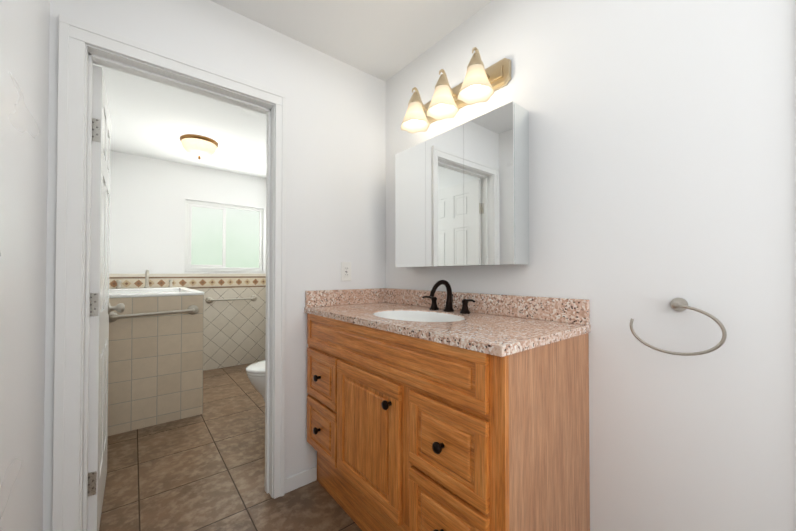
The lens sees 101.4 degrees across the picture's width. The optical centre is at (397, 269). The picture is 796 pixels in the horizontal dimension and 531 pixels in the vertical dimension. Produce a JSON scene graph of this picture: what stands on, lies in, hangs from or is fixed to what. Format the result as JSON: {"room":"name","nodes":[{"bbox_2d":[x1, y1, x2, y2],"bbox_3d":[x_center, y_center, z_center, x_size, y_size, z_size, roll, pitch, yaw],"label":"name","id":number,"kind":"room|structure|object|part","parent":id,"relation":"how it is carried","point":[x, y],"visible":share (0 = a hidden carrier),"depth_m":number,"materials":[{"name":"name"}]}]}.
{"room":"bathroom","nodes":[
{"label":"bathroom","id":0,"kind":"room"},
{"bbox_2d":[0,0,49,530],"bbox_3d":[-0.456,-0.061,0.075,0.120,2.440,2.770,1,-1,-39],"label":"wall","id":1,"kind":"structure","parent":0,"point":[24,61],"depth_m":0.94,"materials":[{"name":"white paint"}]},
{"bbox_2d":[109,151,265,273],"bbox_3d":[-2.445,-0.013,3.901,1.750,2.440,0.120,1,-1,-39],"label":"wall","id":2,"kind":"structure","parent":0,"point":[149,196],"depth_m":3.65,"materials":[{"name":"white paint"}]},
{"bbox_2d":[109,274,265,370],"bbox_3d":[-2.404,0.626,3.841,1.750,1.160,0.012,1,-1,-39],"label":"wall tile","id":3,"kind":"structure","parent":2,"relation":"attached to","point":[234,332],"depth_m":4.06,"materials":[{"name":"beige tile"}]},
{"bbox_2d":[205,295,256,302],"bbox_3d":[-2.063,0.369,4.076,0.590,0.080,0.061,1,-1,-39],"label":"grab rail","id":4,"kind":"object","parent":3,"relation":"attached to","point":[211,299],"visible":1,"depth_m":4.03,"materials":[{"name":"silver metal"}]},
{"bbox_2d":[185,200,262,271],"bbox_3d":[-2.162,-0.397,4.105,0.880,0.848,0.097,1,-1,-39],"label":"window","id":5,"kind":"structure","parent":2,"relation":"in","point":[223,237],"depth_m":4.08,"materials":[{"name":"white glass"}]},
{"bbox_2d":[43,0,385,530],"bbox_3d":[-0.694,-0.041,1.742,1.990,2.440,0.120,1,-1,-39],"label":"wall","id":6,"kind":"structure","parent":0,"point":[335,162],"depth_m":1.79,"materials":[{"name":"white paint"}]},
{"bbox_2d":[87,65,124,530],"bbox_3d":[-1.475,0.156,1.614,0.179,2.020,0.738,1,-1,-39],"label":"door","id":7,"kind":"structure","parent":6,"relation":"in","point":[99,323],"depth_m":1.37,"materials":[{"name":"white paint"}]},
{"bbox_3d":[-1.463,0.153,1.599,0.179,1.570,0.699,1,-1,-39],"label":"door hardware","id":8,"kind":"part","parent":7,"relation":"part of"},
{"bbox_2d":[52,14,285,530],"bbox_3d":[-0.972,0.120,1.515,0.843,2.114,0.162,1,-1,-39],"label":"door frame","id":9,"kind":"structure","parent":6,"relation":"attached to","point":[83,47],"depth_m":1.28,"materials":[{"name":"white paint"}]},
{"bbox_2d":[284,466,316,493],"bbox_3d":[0.191,1.128,0.584,1.544,0.075,2.770,1,-1,-39],"label":"baseboard","id":10,"kind":"structure","parent":6,"relation":"attached to","point":[298,480],"depth_m":1.77,"materials":[{"name":"white paint"}]},
{"bbox_2d":[341,262,350,280],"bbox_3d":[-0.311,0.010,1.968,0.070,0.116,0.008,1,-1,-39],"label":"electrical outlet plate","id":11,"kind":"object","parent":6,"relation":"attached to","point":[345,271],"visible":1,"depth_m":1.96,"materials":[{"name":"white plastic"}]},
{"bbox_2d":[99,362,361,530],"bbox_3d":[-0.656,1.209,1.719,2.200,0.060,5.800,1,-1,-39],"label":"floor","id":12,"kind":"structure","parent":0,"point":[205,471],"depth_m":1.83,"materials":[{"name":"tile"}]},
{"bbox_2d":[108,270,203,435],"bbox_3d":[-2.318,0.594,2.974,0.762,1.203,1.440,1,-1,-39],"label":"bathtub","id":13,"kind":"object","parent":12,"relation":"on","point":[155,366],"visible":0.85,"depth_m":2.50,"materials":[{"name":"tile"}]},
{"bbox_2d":[116,270,172,288],"bbox_3d":[-2.651,0.096,3.431,0.488,0.197,0.196,1,-1,-39],"label":"faucet","id":14,"kind":"object","parent":13,"relation":"on","point":[118,286],"depth_m":3.47,"materials":[{"name":"silver metal"}]},
{"bbox_3d":[-1.845,0.331,2.474,0.580,0.095,0.062,1,-1,-39],"label":"grab rail","id":15,"kind":"part","parent":13,"relation":"part of","materials":[{"name":"silver metal"}]},
{"bbox_2d":[246,360,264,401],"bbox_3d":[-0.878,0.792,2.728,0.734,0.800,0.430,1,-1,-39],"label":"toilet","id":16,"kind":"object","parent":12,"relation":"on","point":[255,372],"visible":0.1,"depth_m":2.48,"materials":[{"name":"white ceramic"}]},
{"bbox_2d":[304,280,590,530],"bbox_3d":[0.082,0.612,1.480,0.589,1.129,1.243,1,-1,-39],"label":"bathroom vanity","id":17,"kind":"object","parent":12,"relation":"on","point":[433,409],"visible":1,"depth_m":1.11,"materials":[{"name":"brown wood"}]},
{"bbox_2d":[304,288,590,356],"bbox_3d":[0.092,0.172,1.494,0.562,0.119,1.243,1,-1,-39],"label":"countertop","id":18,"kind":"structure","parent":17,"relation":"on","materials":[{"name":"stone"}]},
{"bbox_2d":[373,311,464,321],"bbox_3d":[0.083,0.290,1.473,0.342,0.162,0.488,1,-1,-39],"label":"sink","id":19,"kind":"object","parent":18,"relation":"in","point":[402,316],"depth_m":1.64,"materials":[{"name":"white ceramic"}]},
{"bbox_2d":[422,280,474,313],"bbox_3d":[0.214,0.127,1.588,0.160,0.157,0.343,1,-1,-39],"label":"faucet","id":20,"kind":"object","parent":18,"relation":"on","point":[434,309],"depth_m":1.60,"materials":[{"name":"black metal"}]},
{"bbox_2d":[93,0,491,177],"bbox_3d":[-0.656,-1.290,1.750,2.200,0.060,5.800,1,-1,-39],"label":"ceiling","id":21,"kind":"structure","parent":0,"point":[385,40],"depth_m":2.03,"materials":[{"name":"white paint"}]},
{"bbox_2d":[180,134,217,159],"bbox_3d":[-1.911,-1.152,3.138,0.320,0.182,0.320,1,-1,-39],"label":"lamp","id":22,"kind":"object","parent":21,"relation":"attached to","point":[198,146],"visible":1,"depth_m":3.05,"materials":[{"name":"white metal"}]},
{"bbox_2d":[386,0,795,530],"bbox_3d":[0.837,-0.048,1.123,0.120,2.440,2.770,1,-1,-39],"label":"wall","id":23,"kind":"structure","parent":0,"point":[662,154],"depth_m":1.03,"materials":[{"name":"white paint"}]},
{"bbox_2d":[401,47,510,132],"bbox_3d":[0.235,-0.879,1.617,0.203,0.216,0.601,1,-1,-39],"label":"sconce","id":24,"kind":"object","parent":23,"relation":"attached to","point":[479,83],"visible":1,"depth_m":1.54,"materials":[{"name":"white glass"}]},
{"bbox_2d":[395,101,528,266],"bbox_3d":[0.270,-0.344,1.632,0.121,0.653,0.754,1,-1,-39],"label":"medicine cabinet","id":25,"kind":"object","parent":23,"relation":"attached to","point":[462,195],"visible":1,"depth_m":1.48,"materials":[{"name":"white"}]},
{"bbox_2d":[630,298,726,355],"bbox_3d":[0.834,0.169,0.980,0.057,0.167,0.222,1,-1,-39],"label":"towel ring","id":26,"kind":"object","parent":23,"relation":"attached to","point":[678,304],"visible":1,"depth_m":0.95,"materials":[{"name":"silver metal"}]}
]}

